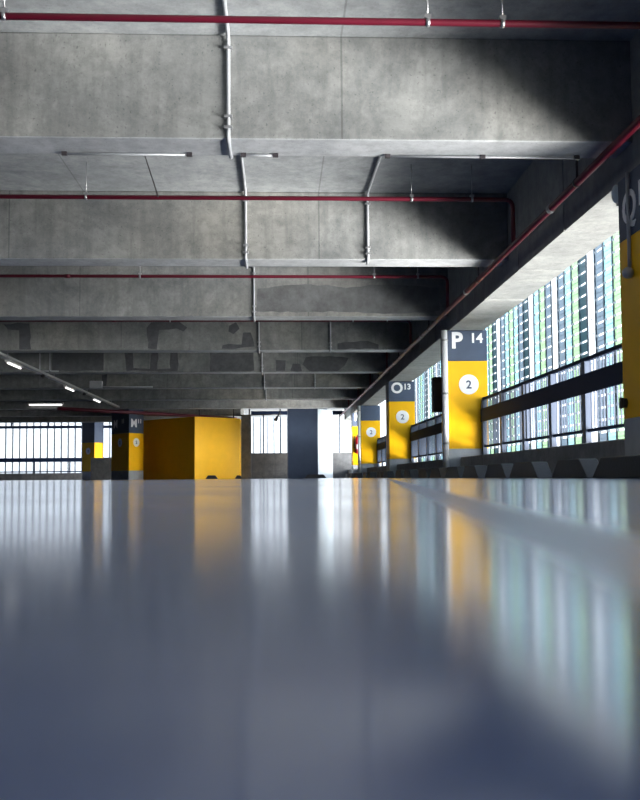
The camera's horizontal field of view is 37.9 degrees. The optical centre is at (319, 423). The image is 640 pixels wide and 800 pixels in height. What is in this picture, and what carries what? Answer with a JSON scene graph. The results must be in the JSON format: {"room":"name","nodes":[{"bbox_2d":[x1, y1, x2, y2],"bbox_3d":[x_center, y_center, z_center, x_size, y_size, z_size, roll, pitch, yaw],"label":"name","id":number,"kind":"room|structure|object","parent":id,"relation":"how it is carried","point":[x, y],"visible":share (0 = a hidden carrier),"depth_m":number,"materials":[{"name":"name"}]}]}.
{"room":"parking garage","nodes":[
{"label":"parking garage","id":0,"kind":"room"},
{"bbox_2d":[0,473,81,480],"bbox_3d":[-9.564,2.696,48.239,21.300,0.360,0.200,0,-3,-3],"label":"wall","id":1,"kind":"structure","parent":0,"point":[3,476],"depth_m":47.92,"materials":[{"name":"concrete"}]},
{"bbox_2d":[0,457,110,472],"bbox_3d":[-9.714,2.123,48.170,21.000,0.780,0.110,0,-3,-3],"label":"railing","id":2,"kind":"object","parent":1,"relation":"on","point":[34,460],"visible":0.21,"depth_m":47.92,"materials":[{"name":"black metal"}]},
{"bbox_3d":[-9.642,2.671,48.833,21.600,0.081,1.010,0,-3,-3],"label":"sill","id":3,"kind":"structure","parent":1,"relation":"attached to","visible":0},
{"bbox_2d":[0,423,4,471],"bbox_3d":[-16.688,0.529,48.941,0.345,4.320,0.040,0,-3,-3],"label":"facade fin","id":4,"kind":"object","parent":3,"relation":"on","point":[2,431],"visible":0.48,"depth_m":48.90,"materials":[{"name":"white"}]},
{"bbox_2d":[5,423,11,470],"bbox_3d":[-16.328,0.527,48.958,0.345,4.320,0.040,0,-3,-3],"label":"facade fin","id":5,"kind":"object","parent":3,"relation":"on","point":[8,432],"visible":0.49,"depth_m":48.92,"materials":[{"name":"white"}]},
{"bbox_2d":[12,423,18,470],"bbox_3d":[-15.969,0.525,48.974,0.345,4.320,0.040,0,-3,-3],"label":"facade fin","id":6,"kind":"object","parent":3,"relation":"on","point":[15,432],"visible":0.49,"depth_m":48.93,"materials":[{"name":"white"}]},
{"bbox_2d":[19,423,25,470],"bbox_3d":[-15.609,0.523,48.991,0.345,4.320,0.040,0,-3,-3],"label":"facade fin","id":7,"kind":"object","parent":3,"relation":"on","point":[22,432],"visible":0.47,"depth_m":48.94,"materials":[{"name":"white"}]},
{"bbox_2d":[26,423,32,472],"bbox_3d":[-15.250,0.521,49.008,0.345,4.320,0.040,0,-3,-3],"label":"facade fin","id":8,"kind":"object","parent":3,"relation":"on","point":[29,432],"visible":0.46,"depth_m":48.96,"materials":[{"name":"white"}]},
{"bbox_2d":[33,423,39,472],"bbox_3d":[-14.890,0.520,49.024,0.345,4.320,0.040,0,-3,-3],"label":"facade fin","id":9,"kind":"object","parent":3,"relation":"on","point":[36,432],"visible":0.43,"depth_m":48.98,"materials":[{"name":"white"}]},
{"bbox_2d":[40,423,46,472],"bbox_3d":[-14.530,0.518,49.041,0.345,4.320,0.040,0,-3,-3],"label":"facade fin","id":10,"kind":"object","parent":3,"relation":"on","point":[43,432],"visible":0.45,"depth_m":48.99,"materials":[{"name":"white"}]},
{"bbox_2d":[47,423,53,472],"bbox_3d":[-14.171,0.516,49.057,0.345,4.320,0.040,0,-3,-3],"label":"facade fin","id":11,"kind":"object","parent":3,"relation":"on","point":[50,432],"visible":0.43,"depth_m":49.01,"materials":[{"name":"white"}]},
{"bbox_2d":[54,423,60,472],"bbox_3d":[-13.811,0.514,49.074,0.345,4.320,0.040,0,-3,-3],"label":"facade fin","id":12,"kind":"object","parent":3,"relation":"on","point":[57,431],"visible":0.47,"depth_m":49.02,"materials":[{"name":"white"}]},
{"bbox_2d":[61,423,67,472],"bbox_3d":[-13.452,0.512,49.090,0.345,4.320,0.040,0,-3,-3],"label":"facade fin","id":13,"kind":"object","parent":3,"relation":"on","point":[64,431],"visible":0.45,"depth_m":49.05,"materials":[{"name":"white"}]},
{"bbox_2d":[68,422,74,472],"bbox_3d":[-13.092,0.510,49.107,0.345,4.320,0.040,0,-3,-3],"label":"facade fin","id":14,"kind":"object","parent":3,"relation":"on","point":[71,431],"visible":0.47,"depth_m":49.07,"materials":[{"name":"white"}]},
{"bbox_2d":[74,422,81,472],"bbox_3d":[-12.732,0.508,49.123,0.345,4.320,0.040,0,-3,-3],"label":"facade fin","id":15,"kind":"object","parent":3,"relation":"on","point":[78,431],"visible":0.44,"depth_m":49.08,"materials":[{"name":"white"}]},
{"bbox_2d":[103,422,108,457],"bbox_3d":[-11.294,0.501,49.190,0.345,4.320,0.040,0,-3,-3],"label":"facade fin","id":16,"kind":"object","parent":3,"relation":"on","point":[105,430],"visible":0.44,"depth_m":49.16,"materials":[{"name":"white"}]},
{"bbox_2d":[253,417,259,452],"bbox_3d":[-3.382,0.460,49.554,0.345,4.320,0.040,0,-3,-3],"label":"facade fin","id":17,"kind":"object","parent":3,"relation":"on","point":[256,420],"visible":0.55,"depth_m":49.54,"materials":[{"name":"white"}]},
{"bbox_2d":[260,417,265,452],"bbox_3d":[-3.023,0.458,49.570,0.345,4.320,0.040,0,-3,-3],"label":"facade fin","id":18,"kind":"object","parent":3,"relation":"on","point":[261,418],"visible":0.31,"depth_m":49.55,"materials":[{"name":"white"}]},
{"bbox_2d":[267,417,272,452],"bbox_3d":[-2.663,0.456,49.587,0.345,4.320,0.040,0,-3,-3],"label":"facade fin","id":19,"kind":"object","parent":3,"relation":"on","point":[269,419],"visible":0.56,"depth_m":49.57,"materials":[{"name":"white"}]},
{"bbox_2d":[273,417,279,452],"bbox_3d":[-2.304,0.454,49.603,0.345,4.320,0.040,0,-3,-3],"label":"facade fin","id":20,"kind":"object","parent":3,"relation":"on","point":[276,424],"visible":0.45,"depth_m":49.59,"materials":[{"name":"white"}]},
{"bbox_2d":[280,417,286,452],"bbox_3d":[-1.944,0.452,49.620,0.345,4.320,0.040,0,-3,-3],"label":"facade fin","id":21,"kind":"object","parent":3,"relation":"on","point":[283,420],"visible":0.49,"depth_m":49.61,"materials":[{"name":"white"}]},
{"bbox_2d":[91,458,110,479],"bbox_3d":[-8.721,1.960,40.700,2.500,0.950,0.200,0,-3,-3],"label":"wall","id":22,"kind":"structure","parent":0,"point":[100,467],"depth_m":40.56,"materials":[{"name":"concrete"}]},
{"bbox_2d":[251,453,351,478],"bbox_3d":[-0.501,1.614,36.082,4.300,0.980,0.200,0,-3,-3],"label":"wall","id":23,"kind":"structure","parent":0,"point":[263,465],"depth_m":35.93,"materials":[{"name":"concrete"}]},
{"bbox_2d":[0,478,639,799],"bbox_3d":[-8.255,1.336,19.098,21.250,0.300,59.000,0,-3,-3],"label":"floor","id":24,"kind":"structure","parent":0,"point":[274,638],"depth_m":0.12,"materials":[{"name":"grey concrete"}]},
{"bbox_2d":[82,422,102,479],"bbox_3d":[-11.004,1.104,45.103,1.020,3.200,0.586,-3,-4,38],"label":"concrete column","id":25,"kind":"structure","parent":24,"relation":"on","point":[92,432],"depth_m":44.87,"materials":[{"name":"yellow paint"}]},
{"bbox_2d":[111,409,143,479],"bbox_3d":[-7.267,0.503,35.182,0.732,3.200,1.586,2,-4,-40],"label":"concrete column","id":26,"kind":"structure","parent":24,"relation":"on","point":[127,430],"depth_m":34.72,"materials":[{"name":"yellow paint"}]},
{"bbox_2d":[143,417,240,479],"bbox_3d":[-4.961,0.963,35.565,3.850,2.290,3.700,0,-3,-3],"label":"wall","id":27,"kind":"structure","parent":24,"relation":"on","point":[185,447],"depth_m":34.61,"materials":[{"name":"paint"}]},
{"bbox_2d":[241,416,250,478],"bbox_3d":[-2.845,0.897,36.016,0.380,2.440,0.400,0,-3,-3],"label":"wall pier","id":28,"kind":"object","parent":24,"relation":"on","point":[245,422],"visible":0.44,"depth_m":35.81,"materials":[{"name":"concrete"}]},
{"bbox_2d":[251,411,343,414],"bbox_3d":[-0.866,-0.422,36.158,3.600,0.140,0.150,0,-3,-3],"label":"window header","id":29,"kind":"object","parent":28,"relation":"attached to","point":[252,412],"visible":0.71,"depth_m":36.05,"materials":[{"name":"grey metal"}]},
{"bbox_2d":[287,409,332,477],"bbox_3d":[-0.355,0.372,33.854,1.640,3.200,1.600,0,-3,-3],"label":"pillar","id":30,"kind":"structure","parent":24,"relation":"on","point":[309,431],"depth_m":33.16,"materials":[{"name":"paint"}]},
{"bbox_2d":[351,413,357,472],"bbox_3d":[1.399,0.748,32.103,0.600,2.220,0.610,0,-3,-3],"label":"concrete column","id":31,"kind":"structure","parent":24,"relation":"on","point":[354,457],"depth_m":31.84,"materials":[{"name":"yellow paint"}]},
{"bbox_2d":[360,405,380,475],"bbox_3d":[1.545,0.563,28.912,0.600,2.220,0.610,0,-3,-3],"label":"concrete column","id":32,"kind":"structure","parent":24,"relation":"on","point":[370,415],"depth_m":28.62,"materials":[{"name":"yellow paint"}]},
{"bbox_2d":[357,406,360,472],"bbox_3d":[1.205,0.551,28.651,0.112,2.220,0.112,0,-3,-3],"label":"downpipe","id":33,"kind":"object","parent":32,"relation":"attached to","point":[358,407],"visible":0.91,"depth_m":28.62,"materials":[{"name":"white metal"}]},
{"bbox_2d":[386,381,415,475],"bbox_3d":[1.873,0.146,21.731,0.600,2.220,0.610,0,-3,-3],"label":"concrete column","id":34,"kind":"structure","parent":24,"relation":"on","point":[400,395],"depth_m":21.45,"materials":[{"name":"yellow paint"}]},
{"bbox_2d":[403,469,418,477],"bbox_3d":[1.635,0.899,16.768,0.150,0.150,0.990,0,-3,-3],"label":"wheel stop","id":35,"kind":"object","parent":24,"relation":"on","point":[413,473],"visible":0.86,"depth_m":16.43,"materials":[{"name":"black concrete"}]},
{"bbox_2d":[418,468,431,477],"bbox_3d":[1.718,0.795,14.973,0.150,0.150,0.990,0,-3,-3],"label":"wheel stop","id":36,"kind":"object","parent":24,"relation":"on","point":[423,473],"visible":0.68,"depth_m":14.75,"materials":[{"name":"black concrete"}]},
{"bbox_2d":[430,468,446,477],"bbox_3d":[1.772,0.725,13.776,0.150,0.150,0.990,0,-3,-3],"label":"wheel stop","id":37,"kind":"object","parent":24,"relation":"on","point":[435,472],"visible":0.74,"depth_m":13.47,"materials":[{"name":"black rubber"}]},
{"bbox_2d":[445,466,464,477],"bbox_3d":[1.833,0.649,12.455,0.150,0.150,1.040,0,-3,-3],"label":"wheel stop","id":38,"kind":"object","parent":24,"relation":"on","point":[452,472],"visible":0.7,"depth_m":12.22,"materials":[{"name":"black concrete"}]},
{"bbox_2d":[440,330,488,467],"bbox_3d":[2.213,-0.285,14.301,0.600,2.220,0.610,0,-3,-3],"label":"concrete column","id":39,"kind":"structure","parent":24,"relation":"on","point":[467,349],"depth_m":14.02,"materials":[{"name":"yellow paint"}]},
{"bbox_2d":[431,377,441,411],"bbox_3d":[1.824,-0.452,14.481,0.160,0.540,0.195,0,-3,-3],"label":"switch box","id":40,"kind":"object","parent":39,"relation":"attached to","point":[436,382],"visible":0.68,"depth_m":14.39,"materials":[{"name":"black metal"}]},
{"bbox_2d":[441,330,448,467],"bbox_3d":[1.879,-0.300,13.991,0.106,2.220,0.106,0,-3,-3],"label":"downpipe","id":41,"kind":"object","parent":39,"relation":"attached to","point":[444,346],"visible":0.96,"depth_m":13.96,"materials":[{"name":"white"}]},
{"bbox_2d":[462,465,486,477],"bbox_3d":[1.885,0.582,11.308,0.150,0.150,0.940,0,-3,-3],"label":"wheel stop","id":42,"kind":"object","parent":24,"relation":"on","point":[475,471],"visible":0.84,"depth_m":11.02,"materials":[{"name":"black concrete"}]},
{"bbox_2d":[485,464,512,477],"bbox_3d":[1.945,0.507,10.007,0.150,0.150,0.990,0,-3,-3],"label":"wheel stop","id":43,"kind":"object","parent":24,"relation":"on","point":[493,470],"visible":0.74,"depth_m":9.81,"materials":[{"name":"black concrete"}]},
{"bbox_2d":[509,462,551,477],"bbox_3d":[1.997,0.441,8.870,0.150,0.150,1.030,0,-3,-3],"label":"wheel stop","id":44,"kind":"object","parent":24,"relation":"on","point":[522,469],"visible":0.86,"depth_m":8.55,"materials":[{"name":"grey concrete"}]},
{"bbox_2d":[552,459,598,477],"bbox_3d":[2.060,0.360,7.479,0.150,0.150,0.920,0,-3,-3],"label":"wheel stop","id":45,"kind":"object","parent":24,"relation":"on","point":[569,468],"visible":0.8,"depth_m":7.28,"materials":[{"name":"grey concrete"}]},
{"bbox_2d":[593,455,639,477],"bbox_3d":[2.118,0.286,6.207,0.150,0.150,1.410,0,-3,-3],"label":"wheel stop","id":46,"kind":"object","parent":24,"relation":"on","point":[616,466],"visible":0.88,"depth_m":6.36,"materials":[{"name":"black rubber"}]},
{"bbox_2d":[618,164,639,455],"bbox_3d":[2.560,-0.727,6.672,0.604,2.220,0.610,0,-3,-3],"label":"concrete column","id":47,"kind":"structure","parent":24,"relation":"on","point":[630,288],"depth_m":6.77,"materials":[{"name":"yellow paint"}]},
{"bbox_2d":[619,398,627,408],"bbox_3d":[2.231,-0.152,6.869,0.050,0.080,0.070,0,-3,-3],"label":"switch box","id":48,"kind":"object","parent":47,"relation":"attached to","point":[623,402],"visible":1,"depth_m":6.85,"materials":[{"name":"grey plastic"}]},
{"bbox_2d":[622,172,633,278],"bbox_3d":[2.224,-1.440,6.763,0.084,0.782,0.084,0,-3,-3],"label":"conduit","id":49,"kind":"object","parent":47,"relation":"attached to","point":[627,272],"visible":1,"depth_m":6.75,"materials":[{"name":"grey metal"}]},
{"bbox_2d":[0,0,639,416],"bbox_3d":[-8.357,-2.157,19.296,21.100,0.300,59.000,0,-3,-3],"label":"ceiling","id":50,"kind":"structure","parent":0,"point":[19,172],"depth_m":6.77,"materials":[{"name":"concrete"}]},
{"bbox_2d":[27,401,63,404],"bbox_3d":[-9.383,-0.951,31.914,1.200,0.640,0.100,0,-3,-3],"label":"lamp","id":51,"kind":"object","parent":50,"relation":"hanging from","point":[60,402],"visible":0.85,"depth_m":31.86,"materials":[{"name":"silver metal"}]},
{"bbox_2d":[0,423,111,428],"bbox_3d":[-15.198,-0.023,48.089,10.060,0.540,0.100,0,-3,-3],"label":"rail","id":52,"kind":"object","parent":50,"relation":"hanging from","point":[10,426],"visible":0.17,"depth_m":48.07,"materials":[{"name":"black metal"}]},
{"bbox_2d":[0,409,240,416],"bbox_3d":[-11.361,-0.652,35.787,16.600,0.760,0.360,0,-3,-3],"label":"ceiling beam","id":53,"kind":"structure","parent":50,"relation":"attached to","point":[214,412],"depth_m":35.73,"materials":[{"name":"concrete"}]},
{"bbox_2d":[57,407,236,417],"bbox_3d":[-4.770,-0.183,36.821,3.004,0.120,14.202,-2,-4,21],"label":"pipe","id":54,"kind":"object","parent":53,"relation":"hanging from","point":[58,408],"visible":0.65,"depth_m":32.83,"materials":[{"name":"metal"}]},
{"bbox_2d":[0,409,243,422],"bbox_3d":[-11.529,-0.439,39.457,16.600,0.760,0.360,0,-3,-3],"label":"ceiling beam","id":55,"kind":"structure","parent":50,"relation":"attached to","point":[2,419],"depth_m":39.31,"materials":[{"name":"concrete"}]},
{"bbox_2d":[0,400,351,409],"bbox_3d":[-9.195,-0.875,32.209,20.600,0.760,0.360,0,-3,-3],"label":"ceiling beam","id":56,"kind":"structure","parent":50,"relation":"attached to","point":[168,404],"depth_m":32.24,"materials":[{"name":"concrete"}]},
{"bbox_2d":[0,388,360,400],"bbox_3d":[-9.028,-1.088,28.539,20.600,0.760,0.360,0,-3,-3],"label":"ceiling beam","id":57,"kind":"structure","parent":50,"relation":"attached to","point":[107,394],"depth_m":28.57,"materials":[{"name":"concrete"}]},
{"bbox_2d":[0,373,372,389],"bbox_3d":[-8.860,-1.301,24.867,20.600,0.760,0.364,0,-3,-3],"label":"ceiling beam","id":58,"kind":"structure","parent":50,"relation":"attached to","point":[356,380],"depth_m":24.94,"materials":[{"name":"concrete"}]},
{"bbox_2d":[89,381,152,388],"bbox_3d":[-5.275,-1.035,24.767,1.650,0.200,0.140,0,-3,-3],"label":"junction box","id":59,"kind":"object","parent":58,"relation":"attached to","point":[92,384],"visible":1,"depth_m":24.73,"materials":[{"name":"grey metal"}]},
{"bbox_2d":[0,352,389,373],"bbox_3d":[-8.692,-1.514,21.197,20.600,0.760,0.364,0,-3,-3],"label":"ceiling beam","id":60,"kind":"structure","parent":50,"relation":"attached to","point":[274,362],"depth_m":21.29,"materials":[{"name":"concrete"}]},
{"bbox_2d":[0,320,411,344],"bbox_3d":[-8.453,-1.766,16.421,20.241,0.810,0.056,0,-3,-3],"label":"pipe","id":61,"kind":"object","parent":50,"relation":"hanging from","point":[408,321],"visible":0.62,"depth_m":16.71,"materials":[{"name":"metal"}]},
{"bbox_2d":[0,320,412,352],"bbox_3d":[-8.524,-1.727,17.527,20.600,0.760,0.364,0,-3,-3],"label":"ceiling beam","id":62,"kind":"structure","parent":50,"relation":"attached to","point":[15,337],"depth_m":17.64,"materials":[{"name":"concrete"}]},
{"bbox_2d":[0,266,447,319],"bbox_3d":[-8.356,-1.940,13.857,20.600,0.760,0.364,0,-3,-3],"label":"ceiling beam","id":63,"kind":"structure","parent":50,"relation":"attached to","point":[20,298],"depth_m":13.99,"materials":[{"name":"concrete"}]},
{"bbox_2d":[0,352,119,407],"bbox_3d":[-5.869,-1.421,15.557,0.140,0.120,29.400,0,-3,-3],"label":"cable tray","id":64,"kind":"object","parent":63,"relation":"attached to","point":[2,355],"visible":1,"depth_m":21.27,"materials":[{"name":"silver metal"}]},
{"bbox_2d":[0,267,448,307],"bbox_3d":[-8.285,-1.979,12.751,20.241,0.810,0.056,0,-3,-3],"label":"pipe","id":65,"kind":"object","parent":50,"relation":"hanging from","point":[139,275],"visible":0.85,"depth_m":13.06,"materials":[{"name":"metal"}]},
{"bbox_2d":[186,409,281,419],"bbox_3d":[-3.736,-0.691,34.503,4.978,0.950,1.079,2,-4,-37],"label":"conduit","id":66,"kind":"object","parent":50,"relation":"attached to","point":[249,415],"visible":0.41,"depth_m":35.47,"materials":[{"name":"grey"}]},
{"bbox_2d":[222,0,266,400],"bbox_3d":[-0.950,-2.021,13.121,0.060,0.788,32.024,0,-3,-3],"label":"cable conduit","id":67,"kind":"object","parent":50,"relation":"attached to","point":[227,48],"visible":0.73,"depth_m":6.70,"materials":[{"name":"silver metal"}]},
{"bbox_2d":[0,190,507,266],"bbox_3d":[-8.188,-2.153,10.189,20.600,0.760,0.360,0,-3,-3],"label":"ceiling beam","id":68,"kind":"structure","parent":50,"relation":"attached to","point":[33,232],"depth_m":10.36,"materials":[{"name":"concrete"}]},
{"bbox_2d":[365,157,380,264],"bbox_3d":[0.608,-2.278,8.874,0.060,0.790,3.321,0,-3,-3],"label":"conduit","id":69,"kind":"object","parent":68,"relation":"attached to","point":[367,203],"visible":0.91,"depth_m":10.36,"materials":[{"name":"silver metal"}]},
{"bbox_2d":[0,162,515,242],"bbox_3d":[-8.117,-2.192,9.081,20.241,0.810,0.056,0,-3,-3],"label":"pipe","id":70,"kind":"object","parent":50,"relation":"hanging from","point":[86,196],"visible":0.96,"depth_m":9.42,"materials":[{"name":"red metal"}]},
{"bbox_2d":[0,32,631,157],"bbox_3d":[-8.021,-2.366,6.519,20.600,0.760,0.360,0,-3,-3],"label":"ceiling beam","id":71,"kind":"structure","parent":50,"relation":"attached to","point":[69,92],"depth_m":6.72,"materials":[{"name":"concrete"}]},
{"bbox_2d":[61,151,191,156],"bbox_3d":[-1.430,-2.000,6.919,0.960,0.028,0.030,0,-3,-3],"label":"conduit","id":72,"kind":"object","parent":71,"relation":"attached to","point":[63,153],"visible":1,"depth_m":6.92,"materials":[{"name":"grey metal"}]},
{"bbox_2d":[241,153,277,157],"bbox_3d":[-0.451,-2.005,6.964,0.280,0.028,0.030,0,-3,-3],"label":"conduit","id":73,"kind":"object","parent":71,"relation":"attached to","point":[243,155],"visible":1,"depth_m":6.96,"materials":[{"name":"grey metal"}]},
{"bbox_2d":[385,154,579,159],"bbox_3d":[1.227,-2.014,7.042,1.480,0.028,0.030,0,-3,-3],"label":"conduit","id":74,"kind":"object","parent":71,"relation":"attached to","point":[387,156],"visible":1,"depth_m":7.03,"materials":[{"name":"grey metal"}]},
{"bbox_2d":[0,0,639,28],"bbox_3d":[-7.949,-2.405,5.411,20.241,0.810,0.056,0,-3,-3],"label":"pipe","id":75,"kind":"object","parent":50,"relation":"hanging from","point":[5,15],"visible":1,"depth_m":5.76,"materials":[{"name":"red metal"}]},
{"bbox_2d":[339,115,639,416],"bbox_3d":[1.803,-2.001,13.234,0.100,0.870,45.600,0,-3,-3],"label":"pipe","id":76,"kind":"object","parent":50,"relation":"hanging from","point":[634,126],"visible":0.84,"depth_m":8.63,"materials":[{"name":"red metal"}]},
{"bbox_2d":[344,29,639,419],"bbox_3d":[2.241,-1.948,13.251,0.524,0.980,46.000,0,-3,-3],"label":"beam","id":77,"kind":"structure","parent":50,"relation":"attached to","point":[589,216],"depth_m":9.64,"materials":[{"name":"concrete"}]},
{"bbox_2d":[611,184,617,206],"bbox_3d":[2.274,-1.744,7.114,0.105,0.165,0.060,0,-3,-3],"label":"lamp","id":78,"kind":"object","parent":77,"relation":"attached to","point":[614,193],"visible":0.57,"depth_m":7.09,"materials":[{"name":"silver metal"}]},
{"bbox_2d":[367,439,624,476],"bbox_3d":[2.186,0.871,17.747,0.510,0.310,21.700,0,-3,-3],"label":"wall","id":79,"kind":"structure","parent":0,"point":[610,448],"depth_m":9.65,"materials":[{"name":"concrete"}]},
{"bbox_2d":[377,436,386,466],"bbox_3d":[1.932,0.708,25.316,0.160,0.890,6.680,0,-3,-3],"label":"railing","id":80,"kind":"object","parent":79,"relation":"on","point":[381,442],"visible":0.2,"depth_m":27.43,"materials":[{"name":"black metal"}]},
{"bbox_2d":[410,414,441,462],"bbox_3d":[2.266,0.284,18.011,0.160,0.890,6.930,0,-3,-3],"label":"railing","id":81,"kind":"object","parent":79,"relation":"on","point":[421,432],"visible":0.44,"depth_m":19.10,"materials":[{"name":"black metal"}]},
{"bbox_2d":[480,343,623,454],"bbox_3d":[2.610,-0.152,10.481,0.160,0.890,7.130,0,-3,-3],"label":"railing","id":82,"kind":"object","parent":79,"relation":"on","point":[589,381],"visible":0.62,"depth_m":10.34,"materials":[{"name":"black metal"}]},
{"bbox_3d":[2.904,0.914,20.084,1.160,0.081,17.700,0,-3,-3],"label":"sill","id":83,"kind":"structure","parent":79,"relation":"attached to","visible":0},
{"bbox_2d":[422,374,424,460],"bbox_3d":[3.003,-0.886,27.083,0.040,4.320,0.322,0,-3,-3],"label":"facade fin","id":84,"kind":"object","parent":83,"relation":"on","point":[422,374],"visible":0.36,"depth_m":27.17,"materials":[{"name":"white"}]},
{"bbox_2d":[427,369,429,418],"bbox_3d":[3.048,-0.943,26.096,0.040,4.320,0.322,0,-3,-3],"label":"facade fin","id":85,"kind":"object","parent":83,"relation":"on","point":[428,369],"visible":0.34,"depth_m":26.16,"materials":[{"name":"white"}]},
{"bbox_2d":[429,367,431,460],"bbox_3d":[3.063,-0.962,25.766,0.040,4.320,0.322,0,-3,-3],"label":"facade fin","id":86,"kind":"object","parent":83,"relation":"on","point":[430,367],"visible":0.27,"depth_m":25.82,"materials":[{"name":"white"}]},
{"bbox_2d":[488,325,493,453],"bbox_3d":[3.395,-1.383,18.526,0.040,4.320,0.322,0,-3,-3],"label":"facade fin","id":87,"kind":"object","parent":83,"relation":"on","point":[489,328],"visible":0.34,"depth_m":18.55,"materials":[{"name":"grey"}]},
{"bbox_2d":[491,322,497,452],"bbox_3d":[3.410,-1.402,18.197,0.040,4.320,0.322,0,-3,-3],"label":"facade fin","id":88,"kind":"object","parent":83,"relation":"on","point":[493,323],"visible":0.43,"depth_m":18.25,"materials":[{"name":"blue"}]},
{"bbox_2d":[495,319,500,452],"bbox_3d":[3.425,-1.421,17.868,0.040,4.320,0.322,0,-3,-3],"label":"facade fin","id":89,"kind":"object","parent":83,"relation":"on","point":[497,329],"visible":0.32,"depth_m":17.89,"materials":[{"name":"white"}]},
{"bbox_2d":[499,315,504,389],"bbox_3d":[3.440,-1.440,17.539,0.040,4.320,0.322,0,-3,-3],"label":"facade fin","id":90,"kind":"object","parent":83,"relation":"on","point":[501,321],"visible":0.31,"depth_m":17.62,"materials":[{"name":"blue stone"}]},
{"bbox_2d":[504,312,510,451],"bbox_3d":[3.455,-1.459,17.210,0.040,4.320,0.322,0,-3,-3],"label":"facade fin","id":91,"kind":"object","parent":83,"relation":"on","point":[506,345],"visible":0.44,"depth_m":17.24,"materials":[{"name":"teal"}]},
{"bbox_2d":[508,309,514,450],"bbox_3d":[3.470,-1.478,16.881,0.040,4.320,0.322,0,-3,-3],"label":"facade fin","id":92,"kind":"object","parent":83,"relation":"on","point":[510,315],"visible":0.37,"depth_m":16.93,"materials":[{"name":"grey"}]},
{"bbox_2d":[512,306,519,450],"bbox_3d":[3.485,-1.497,16.552,0.040,4.320,0.322,0,-3,-3],"label":"facade fin","id":93,"kind":"object","parent":83,"relation":"on","point":[514,312],"visible":0.37,"depth_m":16.59,"materials":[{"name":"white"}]},
{"bbox_2d":[517,302,523,449],"bbox_3d":[3.500,-1.516,16.222,0.040,4.320,0.322,0,-3,-3],"label":"facade fin","id":94,"kind":"object","parent":83,"relation":"on","point":[519,308],"visible":0.35,"depth_m":16.27,"materials":[{"name":"blue stone"}]},
{"bbox_2d":[522,298,529,448],"bbox_3d":[3.515,-1.535,15.893,0.040,4.320,0.322,0,-3,-3],"label":"facade fin","id":95,"kind":"object","parent":83,"relation":"on","point":[524,305],"visible":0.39,"depth_m":15.94,"materials":[{"name":"blue"}]},
{"bbox_2d":[527,295,535,448],"bbox_3d":[3.530,-1.554,15.564,0.040,4.320,0.322,0,-3,-3],"label":"facade fin","id":96,"kind":"object","parent":83,"relation":"on","point":[530,298],"visible":0.43,"depth_m":15.58,"materials":[{"name":"white concrete"}]},
{"bbox_2d":[532,290,540,448],"bbox_3d":[3.545,-1.573,15.235,0.040,4.320,0.322,0,-3,-3],"label":"facade fin","id":97,"kind":"object","parent":83,"relation":"on","point":[535,298],"visible":0.42,"depth_m":15.26,"materials":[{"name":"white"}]},
{"bbox_2d":[538,286,546,447],"bbox_3d":[3.560,-1.593,14.906,0.040,4.320,0.322,0,-3,-3],"label":"facade fin","id":98,"kind":"object","parent":83,"relation":"on","point":[540,294],"visible":0.43,"depth_m":14.93,"materials":[{"name":"grey"}]},
{"bbox_2d":[544,282,551,446],"bbox_3d":[3.575,-1.612,14.577,0.040,4.320,0.322,0,-3,-3],"label":"facade fin","id":99,"kind":"object","parent":83,"relation":"on","point":[547,311],"visible":0.31,"depth_m":14.63,"materials":[{"name":"blue stone"}]},
{"bbox_2d":[550,277,559,445],"bbox_3d":[3.590,-1.631,14.248,0.040,4.320,0.322,0,-3,-3],"label":"facade fin","id":100,"kind":"object","parent":83,"relation":"on","point":[553,290],"visible":0.31,"depth_m":14.26,"materials":[{"name":"white"}]},
{"bbox_2d":[556,272,566,445],"bbox_3d":[3.605,-1.650,13.919,0.040,4.320,0.322,0,-3,-3],"label":"facade fin","id":101,"kind":"object","parent":83,"relation":"on","point":[559,281],"visible":0.37,"depth_m":13.95,"materials":[{"name":"blue stone"}]},
{"bbox_2d":[563,267,573,444],"bbox_3d":[3.620,-1.669,13.590,0.040,4.320,0.322,0,-3,-3],"label":"facade fin","id":102,"kind":"object","parent":83,"relation":"on","point":[566,277],"visible":0.4,"depth_m":13.61,"materials":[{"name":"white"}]},
{"bbox_2d":[570,262,581,443],"bbox_3d":[3.635,-1.688,13.261,0.040,4.320,0.322,0,-3,-3],"label":"facade fin","id":103,"kind":"object","parent":83,"relation":"on","point":[573,272],"visible":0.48,"depth_m":13.29,"materials":[{"name":"grey"}]},
{"bbox_2d":[577,256,586,442],"bbox_3d":[3.650,-1.707,12.931,0.040,4.320,0.322,0,-3,-3],"label":"facade fin","id":104,"kind":"object","parent":83,"relation":"on","point":[580,266],"visible":0.3,"depth_m":12.98,"materials":[{"name":"blue"}]},
{"bbox_2d":[585,250,597,441],"bbox_3d":[3.666,-1.726,12.602,0.040,4.320,0.322,0,-3,-3],"label":"facade fin","id":105,"kind":"object","parent":83,"relation":"on","point":[589,270],"visible":0.42,"depth_m":12.59,"materials":[{"name":"white"}]},
{"bbox_2d":[593,244,606,441],"bbox_3d":[3.680,-1.745,12.273,0.040,4.320,0.322,0,-3,-3],"label":"facade fin","id":106,"kind":"object","parent":83,"relation":"on","point":[597,256],"visible":0.44,"depth_m":12.29,"materials":[{"name":"blue stone"}]},
{"bbox_2d":[602,237,615,440],"bbox_3d":[3.696,-1.764,11.944,0.040,4.320,0.322,0,-3,-3],"label":"facade fin","id":107,"kind":"object","parent":83,"relation":"on","point":[606,250],"visible":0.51,"depth_m":11.96,"materials":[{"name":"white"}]},
{"bbox_2d":[611,231,624,438],"bbox_3d":[3.711,-1.784,11.615,0.040,4.320,0.322,0,-3,-3],"label":"facade fin","id":108,"kind":"object","parent":83,"relation":"on","point":[615,256],"visible":0.2,"depth_m":11.65,"materials":[{"name":"grey"}]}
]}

